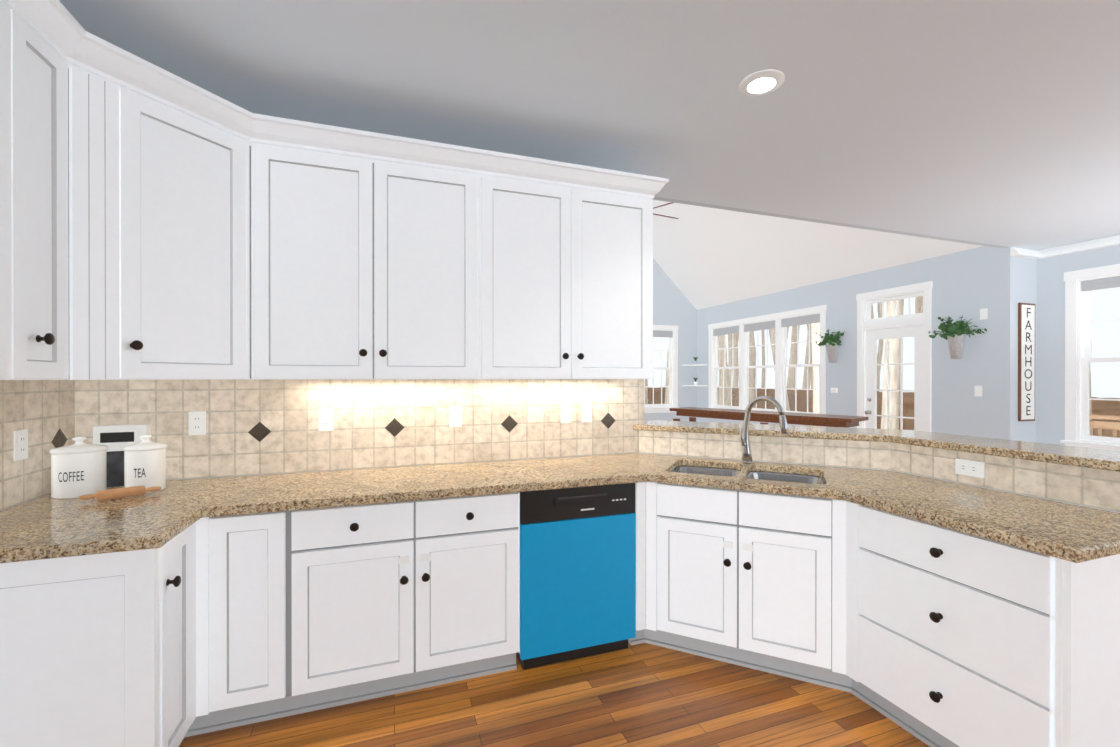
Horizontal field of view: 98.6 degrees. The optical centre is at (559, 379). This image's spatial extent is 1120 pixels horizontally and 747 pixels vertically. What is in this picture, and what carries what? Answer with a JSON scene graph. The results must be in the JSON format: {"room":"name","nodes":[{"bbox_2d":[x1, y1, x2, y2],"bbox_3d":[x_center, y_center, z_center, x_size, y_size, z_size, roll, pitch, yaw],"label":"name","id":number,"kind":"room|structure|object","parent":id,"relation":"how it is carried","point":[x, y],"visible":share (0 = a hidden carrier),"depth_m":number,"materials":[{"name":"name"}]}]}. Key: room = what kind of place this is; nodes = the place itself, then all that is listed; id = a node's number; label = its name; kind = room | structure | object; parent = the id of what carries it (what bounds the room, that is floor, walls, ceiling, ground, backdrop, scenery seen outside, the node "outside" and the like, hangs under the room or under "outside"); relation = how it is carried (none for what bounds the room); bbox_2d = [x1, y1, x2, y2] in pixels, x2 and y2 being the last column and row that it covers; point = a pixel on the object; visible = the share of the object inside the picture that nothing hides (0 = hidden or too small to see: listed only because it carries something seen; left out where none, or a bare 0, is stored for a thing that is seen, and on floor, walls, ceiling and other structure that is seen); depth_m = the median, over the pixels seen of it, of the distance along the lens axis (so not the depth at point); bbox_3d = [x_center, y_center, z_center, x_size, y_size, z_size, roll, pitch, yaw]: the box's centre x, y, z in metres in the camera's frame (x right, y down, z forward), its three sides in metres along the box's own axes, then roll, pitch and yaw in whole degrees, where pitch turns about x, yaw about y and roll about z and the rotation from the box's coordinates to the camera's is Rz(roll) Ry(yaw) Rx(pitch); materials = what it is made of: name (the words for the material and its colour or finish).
{"room":"kitchen","nodes":[
{"label":"kitchen","id":0,"kind":"room"},
{"bbox_2d":[0,493,50,510],"bbox_3d":[-1.403,-0.006,-0.322,0.120,2.825,5.920,0,0,-19],"label":"wall","id":1,"kind":"structure","parent":0,"point":[24,502],"depth_m":1.91,"materials":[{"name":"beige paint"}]},
{"bbox_2d":[0,0,23,379],"bbox_3d":[-1.578,-0.578,0.909,0.362,1.156,0.831,0,0,-19],"label":"upper cabinet","id":2,"kind":"object","parent":1,"relation":"attached to","point":[11,11],"depth_m":1.36,"materials":[{"name":"paint"}]},
{"bbox_2d":[0,380,74,509],"bbox_3d":[-1.892,0.246,1.267,0.013,0.482,2.000,0,0,-19],"label":"wall tile","id":3,"kind":"structure","parent":1,"relation":"attached to","point":[42,412],"depth_m":1.95,"materials":[{"name":"tile"}]},
{"bbox_2d":[14,429,27,460],"bbox_3d":[-2.103,0.257,1.882,0.008,0.115,0.070,0,0,-19],"label":"electrical outlet","id":4,"kind":"object","parent":3,"relation":"attached to","point":[20,444],"visible":1,"depth_m":1.88,"materials":[{"name":"white plastic"}]},
{"bbox_2d":[24,0,79,379],"bbox_3d":[-1.749,-0.579,1.395,0.362,1.156,0.312,0,0,-19],"label":"upper cabinet","id":5,"kind":"object","parent":1,"relation":"attached to","point":[51,146],"depth_m":1.52,"materials":[{"name":"paint"}]},
{"bbox_2d":[172,378,628,479],"bbox_3d":[-0.888,-0.013,2.838,2.950,2.825,0.300,0,0,-19],"label":"wall","id":6,"kind":"structure","parent":0,"point":[348,378],"depth_m":2.56,"materials":[{"name":"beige paint"}]},
{"bbox_2d":[108,48,255,379],"bbox_3d":[-1.480,-0.580,1.943,0.348,1.156,0.344,0,0,-19],"label":"upper cabinet","id":7,"kind":"object","parent":6,"relation":"attached to","point":[156,222],"depth_m":1.89,"materials":[{"name":"paint"}]},
{"bbox_2d":[75,379,643,479],"bbox_3d":[-0.832,0.243,2.693,2.941,0.482,0.013,0,0,-19],"label":"wall tile","id":8,"kind":"structure","parent":6,"relation":"attached to","point":[255,427],"depth_m":2.60,"materials":[{"name":"tile"}]},
{"bbox_2d":[189,411,205,434],"bbox_3d":[-1.773,0.216,2.356,0.070,0.115,0.008,0,0,-19],"label":"electrical outlet","id":9,"kind":"object","parent":8,"relation":"attached to","point":[197,422],"visible":1,"depth_m":2.35,"materials":[{"name":"white plastic"}]},
{"bbox_2d":[319,409,332,430],"bbox_3d":[-1.236,0.215,2.545,0.070,0.115,0.008,0,0,-19],"label":"electrical outlet","id":10,"kind":"object","parent":8,"relation":"attached to","point":[325,419],"visible":1,"depth_m":2.54,"materials":[{"name":"white plastic"}]},
{"bbox_2d":[449,406,461,426],"bbox_3d":[-0.599,0.215,2.769,0.070,0.115,0.008,0,0,-19],"label":"electrical outlet","id":11,"kind":"object","parent":8,"relation":"attached to","point":[455,416],"visible":1,"depth_m":2.77,"materials":[{"name":"white plastic"}]},
{"bbox_2d":[561,404,570,422],"bbox_3d":[0.038,0.215,2.992,0.070,0.115,0.011,0,0,-19],"label":"light switch","id":12,"kind":"object","parent":8,"relation":"attached to","point":[565,413],"visible":1,"depth_m":2.99,"materials":[{"name":"white plastic"}]},
{"bbox_2d":[582,404,591,421],"bbox_3d":[0.170,0.214,3.040,0.070,0.115,0.008,0,0,-19],"label":"electrical outlet","id":13,"kind":"object","parent":8,"relation":"attached to","point":[586,412],"visible":1,"depth_m":3.04,"materials":[{"name":"white plastic"}]},
{"bbox_2d":[256,114,483,378],"bbox_3d":[-0.958,-0.581,2.464,1.051,1.156,0.350,0,0,-19],"label":"upper cabinet","id":14,"kind":"object","parent":6,"relation":"attached to","point":[370,245],"depth_m":2.30,"materials":[{"name":"paint"}]},
{"bbox_2d":[484,152,655,378],"bbox_3d":[0.006,-0.582,2.808,1.031,1.156,0.342,0,0,-19],"label":"upper cabinet","id":15,"kind":"object","parent":6,"relation":"attached to","point":[568,248],"depth_m":2.64,"materials":[{"name":"paint"}]},
{"bbox_2d":[179,642,929,746],"bbox_3d":[1.421,1.428,3.569,8.030,0.060,11.380,0,0,-19],"label":"floor","id":16,"kind":"structure","parent":0,"point":[644,695],"depth_m":2.01,"materials":[{"name":"brown wood"}]},
{"bbox_2d":[92,492,519,746],"bbox_3d":[-0.825,0.966,1.946,1.416,0.872,0.470,0,0,-19],"label":"base cabinet","id":17,"kind":"object","parent":16,"relation":"on","point":[243,619],"depth_m":1.97,"materials":[{"name":"paint"}]},
{"bbox_2d":[516,483,635,669],"bbox_3d":[0.008,0.966,2.642,0.604,0.868,0.586,0,0,-19],"label":"dishwasher","id":18,"kind":"object","parent":16,"relation":"on","point":[577,572],"visible":0.9,"depth_m":2.37,"materials":[{"name":"blue plastic"}]},
{"bbox_2d":[669,407,868,427],"bbox_3d":[2.364,0.894,5.798,0.460,1.000,2.240,0,0,-39],"label":"console table","id":19,"kind":"object","parent":16,"relation":"on","point":[764,417],"visible":0.27,"depth_m":5.52,"materials":[{"name":"brown wood"}]},
{"bbox_2d":[628,482,1083,746],"bbox_3d":[0.963,0.966,1.997,0.756,0.872,1.420,0,0,-19],"label":"base cabinet","id":20,"kind":"object","parent":16,"relation":"on","point":[932,634],"depth_m":1.99,"materials":[{"name":"paint"}]},
{"bbox_2d":[0,453,1119,562],"bbox_3d":[-0.062,0.506,1.898,3.878,0.039,2.016,0,0,-19],"label":"countertop","id":21,"kind":"structure","parent":20,"relation":"on","point":[47,527],"depth_m":1.98,"materials":[{"name":"stone"}]},
{"bbox_2d":[49,437,107,498],"bbox_3d":[-2.025,0.364,2.031,0.178,0.243,0.178,0,0,-19],"label":"coffee canister","id":22,"kind":"object","parent":21,"relation":"on","point":[78,467],"visible":0.98,"depth_m":1.97,"materials":[{"name":"white ceramic"}]},
{"bbox_2d":[79,485,160,500],"bbox_3d":[-1.790,0.465,1.968,0.250,0.041,0.040,0,0,-43],"label":"rolling pin","id":23,"kind":"object","parent":21,"relation":"on","point":[109,494],"visible":0.98,"depth_m":1.95,"materials":[{"name":"brown wood"}]},
{"bbox_2d":[93,424,151,486],"bbox_3d":[-2.002,0.348,2.208,0.190,0.275,0.061,0,0,-23],"label":"coffee maker","id":24,"kind":"object","parent":21,"relation":"on","point":[115,439],"visible":0.56,"depth_m":2.18,"materials":[{"name":"white plastic"}]},
{"bbox_2d":[122,435,167,492],"bbox_3d":[-1.804,0.364,2.098,0.150,0.243,0.150,0,0,-19],"label":"tea canister","id":25,"kind":"object","parent":21,"relation":"on","point":[145,461],"visible":0.92,"depth_m":2.05,"materials":[{"name":"white ceramic"}]},
{"bbox_2d":[671,466,824,483],"bbox_3d":[0.979,0.618,2.571,0.820,0.184,0.480,0,0,26],"label":"sink","id":26,"kind":"object","parent":21,"relation":"in","point":[787,477],"visible":0.02,"depth_m":2.73,"materials":[{"name":"silver metal"}]},
{"bbox_2d":[740,396,788,462],"bbox_3d":[1.138,0.290,2.715,0.143,0.389,0.270,0,0,-19],"label":"faucet","id":27,"kind":"object","parent":21,"relation":"on","point":[746,449],"visible":1,"depth_m":2.78,"materials":[{"name":"silver metal"}]},
{"bbox_2d":[59,0,1119,250],"bbox_3d":[2.327,-1.381,0.988,8.030,0.080,5.920,0,0,-19],"label":"ceiling","id":28,"kind":"structure","parent":0,"point":[995,122],"depth_m":2.23,"materials":[{"name":"paint"}]},
{"bbox_2d":[738,69,784,95],"bbox_3d":[0.914,-1.337,2.187,0.196,0.012,0.196,0,0,-19],"label":"recessed light","id":29,"kind":"object","parent":28,"relation":"in","point":[761,82],"visible":1,"depth_m":2.17,"materials":[{"name":"paint"}]},
{"bbox_2d":[644,258,696,421],"bbox_3d":[0.217,-1.391,9.108,5.740,5.555,0.120,0,0,-19],"label":"wall","id":30,"kind":"structure","parent":0,"point":[673,305],"depth_m":9.83,"materials":[{"name":"blue paint"}]},
{"bbox_2d":[644,325,678,412],"bbox_3d":[1.970,-0.205,9.701,0.910,1.760,0.170,0,0,-19],"label":"window","id":31,"kind":"structure","parent":30,"relation":"in","point":[661,334],"depth_m":9.77,"materials":[{"name":"paint"}]},
{"bbox_2d":[643,453,890,470],"bbox_3d":[1.113,0.868,2.909,0.960,1.064,1.070,0,0,-19],"label":"wall","id":32,"kind":"structure","parent":0,"point":[643,453],"depth_m":2.81,"materials":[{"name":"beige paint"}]},
{"bbox_2d":[639,430,890,469],"bbox_3d":[1.141,0.410,2.866,1.376,0.147,0.008,0,0,26],"label":"wall tile","id":33,"kind":"structure","parent":32,"relation":"attached to","point":[855,454],"depth_m":2.81,"materials":[{"name":"tile"}]},
{"bbox_2d":[633,420,1119,471],"bbox_3d":[1.419,0.317,2.555,1.386,0.036,2.269,0,0,-19],"label":"bar","id":34,"kind":"object","parent":32,"relation":"on","point":[1102,459],"visible":0.94,"depth_m":2.44,"materials":[{"name":"stone"}]},
{"bbox_2d":[653,200,981,309],"bbox_3d":[1.103,-2.750,6.587,5.740,2.885,5.460,0,0,-19],"label":"ceiling","id":35,"kind":"structure","parent":0,"point":[705,257],"depth_m":7.49,"materials":[{"name":"white paint"}]},
{"bbox_2d":[653,202,678,218],"bbox_3d":[1.128,-3.135,6.582,1.159,1.815,1.166,0,0,-19],"label":"ceiling fan","id":36,"kind":"object","parent":35,"relation":"hanging from","point":[664,215],"visible":0.06,"depth_m":6.59,"materials":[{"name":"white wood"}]},
{"bbox_2d":[652,196,1036,442],"bbox_3d":[2.197,-1.430,4.144,6.180,5.655,0.120,0,0,-19],"label":"wall","id":37,"kind":"structure","parent":0,"point":[1016,280],"depth_m":4.97,"materials":[{"name":"blue paint"}]},
{"bbox_2d":[1018,303,1034,420],"bbox_3d":[4.844,-0.175,5.000,0.250,1.220,0.024,0,0,-19],"label":"sign","id":38,"kind":"object","parent":37,"relation":"attached to","point":[1026,361],"visible":1,"depth_m":4.98,"materials":[{"name":"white wood"}]},
{"bbox_2d":[697,246,995,438],"bbox_3d":[3.734,-0.068,7.582,0.120,2.915,5.340,0,0,-19],"label":"wall","id":39,"kind":"structure","parent":0,"point":[964,282],"depth_m":5.60,"materials":[{"name":"blue paint"}]},
{"bbox_2d":[682,357,707,385],"bbox_3d":[2.720,-0.153,9.736,0.360,0.596,0.360,0,0,-19],"label":"corner shelf","id":40,"kind":"object","parent":39,"relation":"attached to","point":[695,364],"visible":1,"depth_m":9.80,"materials":[{"name":"paint"}]},
{"bbox_2d":[708,319,739,409],"bbox_3d":[3.150,-0.203,9.167,0.170,1.760,0.942,0,0,-19],"label":"window","id":41,"kind":"structure","parent":39,"relation":"in","point":[733,330],"depth_m":9.31,"materials":[{"name":"paint"}]},
{"bbox_2d":[740,313,776,411],"bbox_3d":[3.451,-0.202,8.309,0.170,1.760,0.874,0,0,-19],"label":"window","id":42,"kind":"structure","parent":39,"relation":"in","point":[756,327],"depth_m":8.43,"materials":[{"name":"paint"}]},
{"bbox_2d":[777,305,825,413],"bbox_3d":[3.753,-0.200,7.452,0.170,1.760,0.942,0,0,-19],"label":"window","id":43,"kind":"structure","parent":39,"relation":"in","point":[801,320],"depth_m":7.50,"materials":[{"name":"paint"}]},
{"bbox_2d":[815,329,844,362],"bbox_3d":[3.780,-0.473,6.821,0.373,0.489,0.434,0,0,-19],"label":"hanging planter","id":44,"kind":"object","parent":39,"relation":"hanging from","point":[831,342],"visible":1,"depth_m":6.76,"materials":[{"name":"metal"}]},
{"bbox_2d":[831,388,837,392],"bbox_3d":[3.911,0.161,6.882,0.010,0.070,0.115,0,0,-19],"label":"light switch","id":45,"kind":"object","parent":39,"relation":"attached to","point":[834,390],"visible":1,"depth_m":6.87,"materials":[{"name":"white plastic"}]},
{"bbox_2d":[863,290,924,323],"bbox_3d":[4.252,-0.899,6.107,0.120,0.325,0.803,0,0,-19],"label":"transom window","id":46,"kind":"structure","parent":39,"relation":"in","point":[895,300],"depth_m":6.11,"materials":[{"name":"paint"}]},
{"bbox_2d":[865,325,923,430],"bbox_3d":[4.212,0.368,6.096,0.105,2.026,0.759,0,0,-19],"label":"door","id":47,"kind":"structure","parent":39,"relation":"in","point":[901,333],"depth_m":6.09,"materials":[{"name":"paint"}]},
{"bbox_2d":[856,281,932,431],"bbox_3d":[4.242,0.123,6.106,0.142,2.540,0.963,0,0,-19],"label":"door frame","id":48,"kind":"structure","parent":39,"relation":"attached to","point":[925,321],"depth_m":6.01,"materials":[{"name":"paint"}]},
{"bbox_2d":[929,314,986,358],"bbox_3d":[4.332,-0.465,5.301,0.366,0.480,0.519,0,0,-19],"label":"hanging planter","id":49,"kind":"object","parent":39,"relation":"hanging from","point":[954,335],"visible":0.98,"depth_m":5.27,"materials":[{"name":"metal"}]},
{"bbox_2d":[974,386,981,396],"bbox_3d":[4.505,0.130,5.193,0.011,0.115,0.070,0,0,-19],"label":"light switch","id":50,"kind":"object","parent":39,"relation":"attached to","point":[978,391],"visible":1,"depth_m":5.19,"materials":[{"name":"white plastic"}]},
{"bbox_2d":[980,308,987,319],"bbox_3d":[4.522,-0.695,5.144,0.011,0.115,0.070,0,0,-19],"label":"thermostat","id":51,"kind":"object","parent":39,"relation":"attached to","point":[983,313],"visible":1,"depth_m":5.14,"materials":[{"name":"white plastic"}]},
{"bbox_2d":[891,470,1119,512],"bbox_3d":[1.981,0.869,2.142,0.120,1.064,1.053,0,0,-19],"label":"wall","id":52,"kind":"structure","parent":0,"point":[917,475],"depth_m":2.06,"materials":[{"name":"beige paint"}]},
{"bbox_2d":[891,443,1119,511],"bbox_3d":[1.930,0.411,2.094,0.008,0.147,0.999,0,0,-19],"label":"wall tile","id":53,"kind":"structure","parent":52,"relation":"attached to","point":[1093,487],"depth_m":2.03,"materials":[{"name":"tile"}]},
{"bbox_2d":[955,459,984,477],"bbox_3d":[1.880,0.409,2.213,0.008,0.070,0.115,0,0,-19],"label":"outlet","id":54,"kind":"object","parent":53,"relation":"attached to","point":[970,468],"visible":1,"depth_m":2.21,"materials":[{"name":"white plastic"}]},
{"bbox_2d":[1036,245,1119,444],"bbox_3d":[6.038,-0.012,2.361,0.120,2.825,5.800,0,0,-19],"label":"wall","id":55,"kind":"structure","parent":0,"point":[1050,389],"depth_m":4.95,"materials":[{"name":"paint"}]},
{"bbox_2d":[1010,234,1119,259],"bbox_3d":[5.774,-1.295,2.265,0.438,0.095,5.799,0,0,-19],"label":"crown molding","id":56,"kind":"structure","parent":55,"relation":"attached to","point":[1109,241],"depth_m":4.81,"materials":[{"name":"paint"}]},
{"bbox_2d":[1060,264,1119,450],"bbox_3d":[5.317,-0.173,4.333,0.170,1.800,1.170,0,0,-19],"label":"window","id":57,"kind":"structure","parent":55,"relation":"in","point":[1088,287],"depth_m":4.76,"materials":[{"name":"paint"}]},
{"label":"outside","id":58,"kind":"structure","parent":0,"visible":0},
{"bbox_3d":[14.844,2.361,21.473,75.000,0.100,75.000,0,0,-19],"label":"ground","id":59,"kind":"structure","parent":58,"visible":0},
{"bbox_2d":[645,296,1092,435],"bbox_3d":[11.389,-10.020,17.063,55.366,24.852,61.764,0,0,-19],"label":"trees","id":60,"kind":"object","parent":59,"relation":"on","point":[815,370],"depth_m":16.96,"materials":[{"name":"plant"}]},
{"bbox_2d":[648,387,1119,437],"bbox_3d":[2.716,1.454,9.257,30.010,1.765,38.010,0,0,-19],"label":"fence","id":61,"kind":"object","parent":59,"relation":"on","point":[801,404],"depth_m":21.58,"materials":[{"name":"brown wood"}]},
{"bbox_2d":[1089,414,1119,437],"bbox_3d":[6.697,1.394,3.067,1.550,1.910,5.690,0,0,-19],"label":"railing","id":62,"kind":"object","parent":59,"relation":"on","point":[1105,424],"depth_m":5.73,"materials":[{"name":"brown wood"}]}
]}

